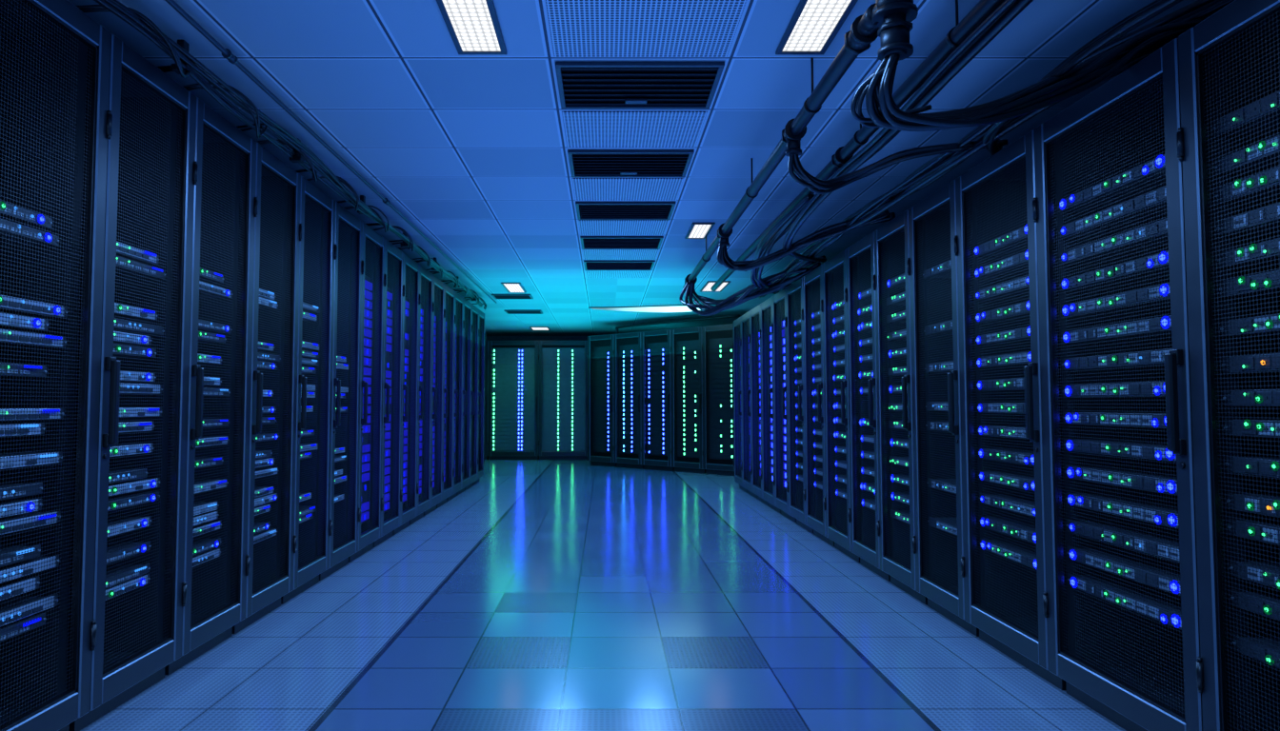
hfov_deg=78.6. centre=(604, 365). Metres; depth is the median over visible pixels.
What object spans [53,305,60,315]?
light
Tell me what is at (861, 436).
server
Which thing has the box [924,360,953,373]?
server
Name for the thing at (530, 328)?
recessed light
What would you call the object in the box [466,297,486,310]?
cable bundle
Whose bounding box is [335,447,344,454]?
server
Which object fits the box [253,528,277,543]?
server
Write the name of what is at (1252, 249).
light
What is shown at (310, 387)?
server
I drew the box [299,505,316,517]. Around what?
server
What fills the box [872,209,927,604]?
rack
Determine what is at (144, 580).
light
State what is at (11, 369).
server
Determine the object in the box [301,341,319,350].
server
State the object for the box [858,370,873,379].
server
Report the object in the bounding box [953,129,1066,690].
rack
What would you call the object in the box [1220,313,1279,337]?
server
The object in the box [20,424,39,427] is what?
light
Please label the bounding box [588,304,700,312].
recessed light
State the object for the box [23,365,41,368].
light
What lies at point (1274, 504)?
light
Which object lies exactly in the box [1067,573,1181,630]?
server
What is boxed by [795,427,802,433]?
server
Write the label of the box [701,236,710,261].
hanger
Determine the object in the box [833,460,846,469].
server
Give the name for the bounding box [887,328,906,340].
server
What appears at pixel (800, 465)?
server
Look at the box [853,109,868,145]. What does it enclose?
hanger
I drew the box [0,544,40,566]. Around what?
server
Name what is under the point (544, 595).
floor
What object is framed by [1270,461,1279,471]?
light
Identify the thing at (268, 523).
server
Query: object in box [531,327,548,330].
diffuser
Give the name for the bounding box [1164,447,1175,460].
light
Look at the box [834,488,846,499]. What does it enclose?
server
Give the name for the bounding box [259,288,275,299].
server
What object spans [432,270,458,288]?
cable bundle
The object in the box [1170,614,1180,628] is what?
light
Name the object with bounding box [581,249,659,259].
ceiling panel
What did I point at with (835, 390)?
server
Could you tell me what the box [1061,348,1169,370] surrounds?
server
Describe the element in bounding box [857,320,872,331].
server
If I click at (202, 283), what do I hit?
server
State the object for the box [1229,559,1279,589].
server
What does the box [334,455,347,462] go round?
server
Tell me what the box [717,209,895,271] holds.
cable bundle
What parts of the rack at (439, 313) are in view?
door handle, panel, door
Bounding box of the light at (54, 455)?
[40,453,57,458]
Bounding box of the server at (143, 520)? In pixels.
[107,516,151,537]
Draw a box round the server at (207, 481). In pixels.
[194,479,228,493]
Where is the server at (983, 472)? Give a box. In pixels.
[978,470,1034,491]
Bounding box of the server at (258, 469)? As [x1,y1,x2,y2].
[255,467,279,478]
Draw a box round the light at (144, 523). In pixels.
[141,519,146,527]
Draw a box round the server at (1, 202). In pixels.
[0,200,52,229]
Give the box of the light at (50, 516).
[39,513,56,519]
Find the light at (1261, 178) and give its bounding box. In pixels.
[1259,176,1267,184]
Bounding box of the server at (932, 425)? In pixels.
[925,421,948,431]
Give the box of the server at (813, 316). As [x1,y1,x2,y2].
[810,310,820,319]
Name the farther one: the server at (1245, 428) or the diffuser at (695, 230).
the diffuser at (695, 230)
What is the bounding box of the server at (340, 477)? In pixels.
[334,476,346,483]
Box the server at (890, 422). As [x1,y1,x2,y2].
[888,420,902,429]
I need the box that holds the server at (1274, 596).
[1230,589,1279,621]
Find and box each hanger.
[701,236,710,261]
[745,158,758,199]
[803,57,821,114]
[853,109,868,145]
[945,0,959,48]
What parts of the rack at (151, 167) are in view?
door handle, panel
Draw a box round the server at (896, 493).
[890,491,909,505]
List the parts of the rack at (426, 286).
door handle, panel, door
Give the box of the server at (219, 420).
[202,419,229,427]
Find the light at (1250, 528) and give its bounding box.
[1247,526,1255,536]
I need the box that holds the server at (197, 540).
[192,538,221,556]
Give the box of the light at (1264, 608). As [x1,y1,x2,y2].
[1262,605,1271,615]
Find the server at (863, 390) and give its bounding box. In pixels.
[858,387,873,394]
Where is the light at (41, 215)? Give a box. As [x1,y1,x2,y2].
[37,214,44,223]
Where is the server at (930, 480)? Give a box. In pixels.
[927,479,956,494]
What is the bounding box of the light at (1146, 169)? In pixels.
[1141,165,1148,175]
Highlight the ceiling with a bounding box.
[67,0,1196,336]
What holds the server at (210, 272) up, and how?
in the rack at (225, 201)
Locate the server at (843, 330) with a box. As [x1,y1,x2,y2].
[832,329,844,339]
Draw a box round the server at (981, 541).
[980,538,1036,569]
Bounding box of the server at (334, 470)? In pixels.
[334,469,342,476]
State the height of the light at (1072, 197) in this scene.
0.030 m
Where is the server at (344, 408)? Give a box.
[335,406,348,412]
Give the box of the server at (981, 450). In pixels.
[977,448,1033,465]
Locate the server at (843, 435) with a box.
[833,431,845,439]
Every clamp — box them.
[171,39,195,74]
[289,138,304,162]
[357,195,368,214]
[400,232,409,247]
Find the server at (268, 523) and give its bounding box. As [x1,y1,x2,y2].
[253,521,270,534]
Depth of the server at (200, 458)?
3.38 m
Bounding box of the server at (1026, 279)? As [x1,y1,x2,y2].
[974,275,1029,301]
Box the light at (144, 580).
[140,578,145,586]
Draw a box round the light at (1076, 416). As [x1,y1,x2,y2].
[1073,412,1079,419]
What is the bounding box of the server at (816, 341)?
[811,337,820,344]
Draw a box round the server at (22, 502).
[0,499,42,518]
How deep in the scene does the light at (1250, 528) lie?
2.04 m
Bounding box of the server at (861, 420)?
[859,418,869,426]
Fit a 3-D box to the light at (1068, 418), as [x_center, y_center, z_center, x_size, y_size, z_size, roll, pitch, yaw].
[1.687,0.192,2.843,0.012,0.040,0.039,0,-3,0]
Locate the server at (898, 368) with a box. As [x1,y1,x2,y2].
[887,365,907,376]
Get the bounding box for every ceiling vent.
[491,294,533,299]
[503,309,542,314]
[555,61,724,109]
[567,149,694,178]
[575,201,676,219]
[580,236,663,249]
[583,260,655,270]
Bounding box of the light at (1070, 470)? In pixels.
[1067,467,1074,478]
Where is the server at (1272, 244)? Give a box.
[1217,238,1279,268]
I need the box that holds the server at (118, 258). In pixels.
[115,256,165,279]
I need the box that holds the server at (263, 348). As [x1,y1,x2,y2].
[258,341,274,350]
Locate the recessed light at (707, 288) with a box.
[700,280,730,291]
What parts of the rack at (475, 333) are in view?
door handle, panel, door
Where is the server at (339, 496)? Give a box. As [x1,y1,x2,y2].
[334,494,343,502]
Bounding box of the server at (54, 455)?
[0,451,62,469]
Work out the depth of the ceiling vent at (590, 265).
7.83 m
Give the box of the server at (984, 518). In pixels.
[979,516,1036,543]
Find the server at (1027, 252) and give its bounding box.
[973,249,1028,279]
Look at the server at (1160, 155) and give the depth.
2.62 m
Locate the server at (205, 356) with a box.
[197,354,221,363]
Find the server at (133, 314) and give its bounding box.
[114,302,157,320]
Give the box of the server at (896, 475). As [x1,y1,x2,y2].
[889,474,909,486]
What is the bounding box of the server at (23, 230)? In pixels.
[0,218,59,246]
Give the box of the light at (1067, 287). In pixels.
[1061,279,1068,289]
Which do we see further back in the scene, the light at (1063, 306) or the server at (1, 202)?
the light at (1063, 306)
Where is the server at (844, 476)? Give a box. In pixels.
[834,474,846,483]
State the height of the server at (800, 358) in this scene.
0.060 m
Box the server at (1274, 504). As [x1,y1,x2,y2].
[1226,493,1279,518]
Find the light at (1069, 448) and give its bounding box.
[1066,440,1073,451]
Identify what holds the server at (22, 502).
in the rack at (56, 119)
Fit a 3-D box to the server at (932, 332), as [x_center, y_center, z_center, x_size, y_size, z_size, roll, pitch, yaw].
[1.964,-0.195,3.912,0.561,0.044,0.475,0,-3,0]
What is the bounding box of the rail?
[615,314,739,333]
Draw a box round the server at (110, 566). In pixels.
[105,562,150,588]
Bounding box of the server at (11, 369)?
[0,362,46,377]
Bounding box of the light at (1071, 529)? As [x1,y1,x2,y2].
[1069,523,1075,531]
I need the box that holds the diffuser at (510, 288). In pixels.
[503,283,523,292]
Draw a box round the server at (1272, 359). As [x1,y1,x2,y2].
[1220,353,1279,373]
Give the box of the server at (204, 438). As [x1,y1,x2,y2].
[195,436,229,447]
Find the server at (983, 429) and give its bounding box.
[977,425,1026,439]
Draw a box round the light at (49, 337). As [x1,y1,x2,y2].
[45,335,61,339]
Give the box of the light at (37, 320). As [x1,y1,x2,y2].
[33,318,40,327]
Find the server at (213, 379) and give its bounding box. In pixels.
[203,377,221,385]
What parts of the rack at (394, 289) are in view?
door handle, panel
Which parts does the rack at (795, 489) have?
door, panel, door handle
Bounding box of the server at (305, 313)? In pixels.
[302,311,316,320]
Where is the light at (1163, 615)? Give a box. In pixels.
[1160,614,1167,624]
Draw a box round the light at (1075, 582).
[1070,577,1077,588]
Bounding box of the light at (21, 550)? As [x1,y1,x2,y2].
[16,548,33,555]
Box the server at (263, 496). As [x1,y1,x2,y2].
[254,494,277,506]
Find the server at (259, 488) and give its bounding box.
[254,485,274,498]
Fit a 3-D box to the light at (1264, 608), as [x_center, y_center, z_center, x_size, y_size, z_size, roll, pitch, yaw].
[1.688,0.623,1.991,0.008,0.024,0.023,0,-3,0]
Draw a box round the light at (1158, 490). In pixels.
[1157,482,1164,493]
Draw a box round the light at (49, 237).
[44,233,52,242]
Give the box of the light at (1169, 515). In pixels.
[1167,513,1177,526]
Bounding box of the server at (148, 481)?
[108,478,159,496]
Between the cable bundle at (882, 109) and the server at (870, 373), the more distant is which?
the server at (870, 373)
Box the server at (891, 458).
[889,456,908,466]
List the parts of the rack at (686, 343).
panel, door handle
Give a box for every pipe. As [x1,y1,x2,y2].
[682,3,883,299]
[710,0,1004,291]
[745,1,1015,271]
[871,0,918,60]
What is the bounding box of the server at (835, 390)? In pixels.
[832,388,845,395]
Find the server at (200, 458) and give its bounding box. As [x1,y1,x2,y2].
[194,457,223,468]
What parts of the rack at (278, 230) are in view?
door handle, panel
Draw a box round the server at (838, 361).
[832,359,844,366]
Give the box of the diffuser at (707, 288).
[701,282,727,291]
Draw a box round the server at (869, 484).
[860,482,875,494]
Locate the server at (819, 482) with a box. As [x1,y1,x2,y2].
[813,480,822,490]
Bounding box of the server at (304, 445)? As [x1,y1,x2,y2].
[300,443,317,451]
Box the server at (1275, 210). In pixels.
[1216,201,1279,237]
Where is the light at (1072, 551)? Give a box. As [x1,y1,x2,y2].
[1069,549,1076,560]
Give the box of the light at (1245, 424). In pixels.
[1242,420,1250,428]
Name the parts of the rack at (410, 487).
door handle, panel, door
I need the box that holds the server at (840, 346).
[832,343,844,353]
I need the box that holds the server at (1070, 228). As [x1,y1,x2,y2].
[1058,186,1167,239]
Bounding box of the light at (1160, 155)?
[1155,154,1164,168]
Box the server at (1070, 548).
[1066,546,1180,596]
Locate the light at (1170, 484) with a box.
[1166,480,1176,493]
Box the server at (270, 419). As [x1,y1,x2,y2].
[261,417,275,424]
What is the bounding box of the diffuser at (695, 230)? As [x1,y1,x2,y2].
[688,224,711,238]
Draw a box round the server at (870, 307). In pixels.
[857,304,871,316]
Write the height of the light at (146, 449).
0.030 m
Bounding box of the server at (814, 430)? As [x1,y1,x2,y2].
[812,429,821,436]
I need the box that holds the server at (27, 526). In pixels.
[0,511,60,535]
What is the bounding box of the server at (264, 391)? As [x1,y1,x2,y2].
[262,390,273,397]
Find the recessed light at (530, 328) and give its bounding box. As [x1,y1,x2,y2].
[529,326,550,330]
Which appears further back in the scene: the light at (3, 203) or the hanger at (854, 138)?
the hanger at (854, 138)
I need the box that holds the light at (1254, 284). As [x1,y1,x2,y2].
[1250,280,1258,289]
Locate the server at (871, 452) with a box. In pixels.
[859,450,874,460]
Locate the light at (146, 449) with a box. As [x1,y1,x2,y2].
[143,445,149,453]
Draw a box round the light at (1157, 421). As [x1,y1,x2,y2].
[1151,418,1159,426]
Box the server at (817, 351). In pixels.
[811,350,820,358]
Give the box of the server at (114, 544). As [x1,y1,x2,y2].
[106,540,151,564]
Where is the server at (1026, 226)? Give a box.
[973,224,1027,257]
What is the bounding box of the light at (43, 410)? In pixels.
[42,409,59,411]
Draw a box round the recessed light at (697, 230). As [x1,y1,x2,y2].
[684,222,715,239]
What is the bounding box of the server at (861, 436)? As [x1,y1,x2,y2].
[859,435,874,443]
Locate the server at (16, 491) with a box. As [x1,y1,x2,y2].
[0,482,42,500]
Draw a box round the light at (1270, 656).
[1264,655,1274,665]
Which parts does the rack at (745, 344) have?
door, panel, door handle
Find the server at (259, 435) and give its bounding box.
[256,433,279,441]
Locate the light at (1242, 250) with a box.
[1237,248,1244,257]
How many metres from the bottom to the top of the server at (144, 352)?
0.034 m
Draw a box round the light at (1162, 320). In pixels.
[1160,316,1170,329]
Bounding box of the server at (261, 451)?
[255,450,272,459]
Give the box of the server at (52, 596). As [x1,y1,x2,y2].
[0,594,58,626]
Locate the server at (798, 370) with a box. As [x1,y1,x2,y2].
[794,367,801,373]
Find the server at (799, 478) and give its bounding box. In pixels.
[795,475,802,481]
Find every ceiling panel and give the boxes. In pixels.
[545,0,746,57]
[561,111,707,147]
[572,178,683,200]
[578,220,669,235]
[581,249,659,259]
[585,270,651,278]
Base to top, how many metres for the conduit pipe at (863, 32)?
0.181 m
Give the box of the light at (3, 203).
[0,201,6,210]
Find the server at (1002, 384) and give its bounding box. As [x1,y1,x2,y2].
[976,378,1024,390]
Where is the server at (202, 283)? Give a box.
[199,280,232,298]
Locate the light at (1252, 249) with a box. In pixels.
[1248,243,1257,253]
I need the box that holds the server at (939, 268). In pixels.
[922,259,951,279]
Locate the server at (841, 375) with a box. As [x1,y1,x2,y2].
[832,374,844,380]
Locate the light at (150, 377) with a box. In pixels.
[145,373,151,380]
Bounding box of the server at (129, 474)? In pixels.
[108,468,147,483]
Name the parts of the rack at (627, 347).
panel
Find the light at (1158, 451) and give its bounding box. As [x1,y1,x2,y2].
[1155,450,1161,459]
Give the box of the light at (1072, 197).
[1069,194,1075,202]
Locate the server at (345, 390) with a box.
[340,386,348,392]
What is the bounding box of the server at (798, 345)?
[794,342,801,349]
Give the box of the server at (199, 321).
[198,319,232,333]
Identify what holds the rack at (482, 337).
on the floor
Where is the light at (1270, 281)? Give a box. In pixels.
[1262,279,1271,287]
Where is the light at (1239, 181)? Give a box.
[1233,179,1241,188]
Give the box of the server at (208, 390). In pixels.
[203,388,230,396]
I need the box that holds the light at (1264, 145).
[1257,140,1265,150]
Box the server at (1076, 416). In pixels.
[1062,412,1166,428]
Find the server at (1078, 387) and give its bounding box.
[1061,381,1165,397]
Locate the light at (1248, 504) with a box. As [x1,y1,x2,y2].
[1246,501,1254,510]
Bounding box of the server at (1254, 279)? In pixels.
[1218,269,1279,297]
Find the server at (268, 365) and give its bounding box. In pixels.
[257,360,277,370]
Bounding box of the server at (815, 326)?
[811,323,820,332]
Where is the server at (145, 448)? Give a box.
[109,443,153,457]
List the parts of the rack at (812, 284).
door, panel, door handle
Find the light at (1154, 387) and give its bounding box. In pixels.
[1153,385,1160,396]
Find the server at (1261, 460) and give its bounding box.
[1224,456,1279,478]
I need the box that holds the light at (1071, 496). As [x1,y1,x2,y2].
[1067,495,1075,505]
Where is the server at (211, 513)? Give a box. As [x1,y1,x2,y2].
[193,511,218,525]
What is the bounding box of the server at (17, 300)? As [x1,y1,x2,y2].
[0,295,67,318]
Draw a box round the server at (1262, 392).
[1222,389,1279,406]
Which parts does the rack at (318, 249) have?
door handle, panel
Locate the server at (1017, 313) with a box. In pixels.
[974,300,1029,323]
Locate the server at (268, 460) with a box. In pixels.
[255,458,275,467]
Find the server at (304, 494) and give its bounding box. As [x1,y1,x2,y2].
[299,492,311,501]
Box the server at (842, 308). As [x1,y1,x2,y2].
[831,300,843,310]
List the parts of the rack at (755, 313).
door, panel, door handle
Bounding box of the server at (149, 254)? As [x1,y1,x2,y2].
[116,241,159,264]
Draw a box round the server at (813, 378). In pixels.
[811,377,820,382]
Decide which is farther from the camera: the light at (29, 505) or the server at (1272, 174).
the light at (29, 505)
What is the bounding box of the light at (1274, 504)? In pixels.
[1272,500,1279,510]
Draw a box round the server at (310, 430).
[300,429,314,437]
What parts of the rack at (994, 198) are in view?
panel, door handle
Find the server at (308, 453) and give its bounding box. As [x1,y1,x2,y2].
[300,452,312,459]
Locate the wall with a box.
[484,336,587,340]
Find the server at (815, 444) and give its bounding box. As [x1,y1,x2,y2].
[813,441,821,448]
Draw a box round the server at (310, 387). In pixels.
[300,384,315,391]
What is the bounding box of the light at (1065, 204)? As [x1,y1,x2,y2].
[1059,199,1066,209]
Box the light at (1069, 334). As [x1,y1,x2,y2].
[1062,332,1070,342]
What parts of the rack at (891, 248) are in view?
panel, door handle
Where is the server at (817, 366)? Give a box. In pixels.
[811,363,820,370]
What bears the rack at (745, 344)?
on the floor
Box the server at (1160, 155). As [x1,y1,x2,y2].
[1057,154,1165,213]
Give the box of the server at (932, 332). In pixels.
[924,320,952,335]
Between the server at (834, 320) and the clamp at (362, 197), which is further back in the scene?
the server at (834, 320)
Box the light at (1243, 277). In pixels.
[1237,276,1244,284]
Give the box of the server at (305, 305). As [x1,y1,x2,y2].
[302,302,319,313]
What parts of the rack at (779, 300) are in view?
door, panel, door handle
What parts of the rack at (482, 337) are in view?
door handle, panel, door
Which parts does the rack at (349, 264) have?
door handle, panel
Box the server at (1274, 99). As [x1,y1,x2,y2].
[1212,91,1279,137]
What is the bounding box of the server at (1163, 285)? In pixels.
[1060,282,1170,318]
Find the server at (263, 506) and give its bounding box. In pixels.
[254,504,271,516]
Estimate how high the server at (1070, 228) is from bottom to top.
0.044 m
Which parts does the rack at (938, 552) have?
panel, door handle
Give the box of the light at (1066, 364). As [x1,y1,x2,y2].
[1064,360,1070,368]
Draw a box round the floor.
[80,459,1126,730]
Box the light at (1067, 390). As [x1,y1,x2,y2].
[1064,385,1071,397]
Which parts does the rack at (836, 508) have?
panel, door handle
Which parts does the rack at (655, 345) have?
panel, door handle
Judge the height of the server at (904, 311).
0.044 m
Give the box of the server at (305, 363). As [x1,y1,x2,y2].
[301,358,319,366]
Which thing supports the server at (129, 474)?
in the rack at (151, 167)
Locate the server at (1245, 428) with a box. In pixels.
[1223,419,1279,438]
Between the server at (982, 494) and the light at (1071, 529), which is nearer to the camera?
the light at (1071, 529)
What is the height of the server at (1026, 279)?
0.044 m
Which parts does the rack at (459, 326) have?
door handle, panel, door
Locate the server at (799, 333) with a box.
[794,330,800,338]
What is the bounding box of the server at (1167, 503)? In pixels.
[1065,492,1178,528]
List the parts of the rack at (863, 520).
panel, door handle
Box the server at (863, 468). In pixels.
[859,466,874,476]
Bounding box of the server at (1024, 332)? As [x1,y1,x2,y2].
[975,325,1030,345]
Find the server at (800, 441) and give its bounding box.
[795,439,802,444]
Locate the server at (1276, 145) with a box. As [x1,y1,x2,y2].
[1213,134,1279,176]
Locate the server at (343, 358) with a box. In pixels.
[336,355,346,362]
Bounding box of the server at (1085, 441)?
[1064,439,1176,461]
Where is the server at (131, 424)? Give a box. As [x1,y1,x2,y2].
[118,421,153,432]
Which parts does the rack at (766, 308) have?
door, panel, door handle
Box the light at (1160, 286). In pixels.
[1159,283,1168,296]
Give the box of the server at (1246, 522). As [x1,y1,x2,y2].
[1227,519,1279,545]
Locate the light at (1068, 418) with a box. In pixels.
[1065,414,1072,422]
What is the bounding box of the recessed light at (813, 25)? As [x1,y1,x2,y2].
[775,0,858,54]
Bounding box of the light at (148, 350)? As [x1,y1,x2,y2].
[146,348,152,357]
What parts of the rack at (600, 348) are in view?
panel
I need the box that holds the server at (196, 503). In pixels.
[193,501,219,516]
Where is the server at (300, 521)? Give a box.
[299,513,313,523]
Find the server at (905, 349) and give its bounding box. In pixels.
[887,347,906,358]
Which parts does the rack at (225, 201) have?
door handle, panel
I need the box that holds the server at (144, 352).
[113,343,156,358]
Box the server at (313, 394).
[300,391,315,398]
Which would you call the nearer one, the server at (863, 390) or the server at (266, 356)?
the server at (266, 356)
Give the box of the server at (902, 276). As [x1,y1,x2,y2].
[886,273,905,288]
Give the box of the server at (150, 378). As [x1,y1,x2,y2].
[120,371,156,381]
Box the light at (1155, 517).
[1154,516,1161,524]
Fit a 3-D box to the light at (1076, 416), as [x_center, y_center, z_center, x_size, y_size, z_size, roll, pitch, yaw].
[1.687,0.184,2.798,0.009,0.030,0.029,0,-3,0]
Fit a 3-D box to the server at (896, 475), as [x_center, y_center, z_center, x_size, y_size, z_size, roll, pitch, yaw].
[1.965,0.656,4.423,0.559,0.048,0.450,0,-3,0]
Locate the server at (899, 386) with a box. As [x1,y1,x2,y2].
[888,384,907,393]
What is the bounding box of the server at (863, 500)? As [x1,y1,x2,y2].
[860,498,875,510]
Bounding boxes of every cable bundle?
[75,4,190,78]
[93,0,485,306]
[181,81,267,139]
[257,140,317,181]
[306,175,360,211]
[344,204,389,232]
[373,225,413,251]
[397,245,430,266]
[416,258,442,278]
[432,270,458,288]
[444,281,467,296]
[457,289,479,303]
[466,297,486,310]
[679,255,825,316]
[693,276,801,310]
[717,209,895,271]
[750,193,815,294]
[754,0,1234,299]
[782,0,1033,262]
[787,139,1007,194]
[850,62,931,127]
[865,18,1204,131]
[982,0,1182,156]
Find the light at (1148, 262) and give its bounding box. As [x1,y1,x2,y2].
[1146,259,1154,268]
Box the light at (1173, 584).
[1169,580,1179,594]
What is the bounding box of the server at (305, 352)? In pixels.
[301,350,319,359]
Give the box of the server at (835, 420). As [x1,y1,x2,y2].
[833,417,843,424]
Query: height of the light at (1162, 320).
0.040 m
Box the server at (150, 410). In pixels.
[119,407,161,418]
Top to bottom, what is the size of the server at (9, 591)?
0.034 m
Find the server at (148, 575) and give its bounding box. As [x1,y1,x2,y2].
[105,574,150,599]
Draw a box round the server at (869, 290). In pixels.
[857,287,871,300]
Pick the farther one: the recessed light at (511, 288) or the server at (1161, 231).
the recessed light at (511, 288)
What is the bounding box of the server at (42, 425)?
[0,422,44,437]
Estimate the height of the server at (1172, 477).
0.044 m
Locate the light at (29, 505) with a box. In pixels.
[26,501,35,512]
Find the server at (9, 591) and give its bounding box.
[0,577,39,600]
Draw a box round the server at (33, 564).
[0,555,59,583]
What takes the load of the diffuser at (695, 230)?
attached to the recessed light at (697, 230)
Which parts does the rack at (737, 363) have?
door, panel, door handle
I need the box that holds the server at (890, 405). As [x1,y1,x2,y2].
[888,403,901,411]
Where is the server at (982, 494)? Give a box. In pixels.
[979,493,1035,517]
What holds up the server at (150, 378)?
in the rack at (151, 167)
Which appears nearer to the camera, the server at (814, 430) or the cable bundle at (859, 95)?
the cable bundle at (859, 95)
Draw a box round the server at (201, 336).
[198,330,226,342]
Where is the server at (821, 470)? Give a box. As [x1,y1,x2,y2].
[813,468,822,476]
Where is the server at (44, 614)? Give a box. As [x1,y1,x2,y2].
[0,613,46,640]
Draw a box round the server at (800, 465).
[795,462,802,469]
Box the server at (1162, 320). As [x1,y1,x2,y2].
[1060,315,1171,344]
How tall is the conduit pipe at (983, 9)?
0.104 m
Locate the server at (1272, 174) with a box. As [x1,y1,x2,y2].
[1215,166,1279,204]
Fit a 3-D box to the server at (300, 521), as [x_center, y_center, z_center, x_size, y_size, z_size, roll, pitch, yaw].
[-1.977,0.869,4.385,0.556,0.034,0.364,0,-3,0]
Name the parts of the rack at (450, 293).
door handle, panel, door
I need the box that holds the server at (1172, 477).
[1064,465,1177,495]
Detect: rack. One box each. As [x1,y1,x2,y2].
[0,0,112,730]
[69,33,198,730]
[164,97,258,676]
[231,141,302,634]
[280,175,337,604]
[319,201,364,580]
[348,221,386,562]
[373,239,404,547]
[393,253,420,535]
[409,264,434,524]
[423,275,445,516]
[436,283,456,508]
[447,291,464,501]
[457,298,472,495]
[464,303,479,490]
[472,309,485,485]
[483,340,488,459]
[487,340,539,459]
[538,340,587,459]
[587,334,616,466]
[613,331,643,469]
[640,328,674,471]
[670,326,705,474]
[701,323,734,476]
[732,317,747,493]
[740,310,757,499]
[749,304,768,505]
[759,296,780,514]
[771,288,796,522]
[784,277,813,534]
[800,264,834,547]
[820,249,859,562]
[844,231,890,581]
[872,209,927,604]
[906,179,979,637]
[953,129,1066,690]
[1032,38,1202,730]
[1176,0,1279,730]
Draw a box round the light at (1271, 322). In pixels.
[1264,320,1273,328]
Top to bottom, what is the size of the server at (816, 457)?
0.048 m
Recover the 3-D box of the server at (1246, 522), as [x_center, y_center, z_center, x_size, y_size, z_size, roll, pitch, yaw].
[1.964,0.423,1.800,0.562,0.044,0.660,0,-3,0]
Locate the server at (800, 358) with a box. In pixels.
[794,355,801,361]
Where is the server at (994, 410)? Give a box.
[976,402,1025,414]
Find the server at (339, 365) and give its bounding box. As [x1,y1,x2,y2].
[336,362,348,369]
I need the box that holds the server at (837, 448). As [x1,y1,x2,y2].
[833,445,846,454]
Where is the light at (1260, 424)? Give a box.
[1256,422,1264,431]
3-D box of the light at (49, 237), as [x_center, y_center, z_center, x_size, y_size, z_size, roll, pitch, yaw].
[-1.697,-0.391,2.386,0.009,0.030,0.029,0,-3,0]
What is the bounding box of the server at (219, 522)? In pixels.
[193,520,221,537]
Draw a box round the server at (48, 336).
[0,329,66,347]
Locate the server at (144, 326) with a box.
[113,318,164,335]
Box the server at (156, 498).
[108,491,159,511]
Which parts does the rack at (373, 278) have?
door handle, panel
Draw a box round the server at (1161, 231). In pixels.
[1058,218,1168,265]
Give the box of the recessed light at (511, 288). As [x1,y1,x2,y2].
[500,282,526,293]
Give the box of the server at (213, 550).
[192,548,220,567]
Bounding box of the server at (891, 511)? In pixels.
[890,509,909,523]
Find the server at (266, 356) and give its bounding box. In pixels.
[257,352,280,362]
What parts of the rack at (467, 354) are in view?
door handle, panel, door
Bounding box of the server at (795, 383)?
[794,379,801,384]
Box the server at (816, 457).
[812,455,822,462]
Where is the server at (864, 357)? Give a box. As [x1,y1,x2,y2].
[858,354,872,362]
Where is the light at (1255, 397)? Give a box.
[1254,394,1262,403]
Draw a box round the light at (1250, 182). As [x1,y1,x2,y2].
[1245,178,1254,187]
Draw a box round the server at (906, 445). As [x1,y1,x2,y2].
[889,439,908,448]
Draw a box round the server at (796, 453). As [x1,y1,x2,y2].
[795,450,802,458]
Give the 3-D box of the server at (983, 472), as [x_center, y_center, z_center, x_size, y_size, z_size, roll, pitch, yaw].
[1.963,0.484,3.260,0.564,0.044,0.581,0,-3,0]
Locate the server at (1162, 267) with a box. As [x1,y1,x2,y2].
[1059,250,1169,291]
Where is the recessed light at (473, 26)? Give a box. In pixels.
[436,0,507,54]
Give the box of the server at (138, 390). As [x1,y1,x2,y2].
[119,382,162,394]
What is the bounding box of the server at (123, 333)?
[113,331,151,345]
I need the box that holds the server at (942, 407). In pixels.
[925,402,947,411]
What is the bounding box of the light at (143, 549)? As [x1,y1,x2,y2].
[140,544,146,552]
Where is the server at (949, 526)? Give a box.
[927,517,957,536]
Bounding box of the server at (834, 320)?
[831,315,844,324]
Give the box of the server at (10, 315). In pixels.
[0,313,48,330]
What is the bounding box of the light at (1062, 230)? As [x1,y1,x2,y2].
[1060,226,1066,235]
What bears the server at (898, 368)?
in the rack at (891, 248)
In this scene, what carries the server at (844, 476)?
in the rack at (836, 508)
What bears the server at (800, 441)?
in the rack at (795, 489)
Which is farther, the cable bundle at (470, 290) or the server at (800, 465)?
the cable bundle at (470, 290)
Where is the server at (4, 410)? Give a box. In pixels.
[0,408,64,420]
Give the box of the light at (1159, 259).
[1158,251,1168,263]
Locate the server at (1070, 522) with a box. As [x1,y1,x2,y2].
[1065,519,1179,562]
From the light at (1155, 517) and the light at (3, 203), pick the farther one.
the light at (1155, 517)
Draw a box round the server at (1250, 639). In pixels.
[1232,634,1279,669]
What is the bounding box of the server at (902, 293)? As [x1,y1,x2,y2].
[886,291,905,305]
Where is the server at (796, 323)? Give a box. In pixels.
[793,319,800,326]
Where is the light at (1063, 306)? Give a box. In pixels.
[1062,305,1069,316]
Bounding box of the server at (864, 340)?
[857,337,872,347]
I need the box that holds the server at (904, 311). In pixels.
[886,310,905,322]
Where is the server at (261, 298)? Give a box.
[258,297,277,308]
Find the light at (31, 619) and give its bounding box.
[22,618,40,626]
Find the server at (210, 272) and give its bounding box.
[199,268,223,282]
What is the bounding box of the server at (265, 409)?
[261,406,276,413]
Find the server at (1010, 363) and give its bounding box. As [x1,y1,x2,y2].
[975,351,1031,367]
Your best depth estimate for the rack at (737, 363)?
9.86 m
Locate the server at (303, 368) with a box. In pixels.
[301,366,315,374]

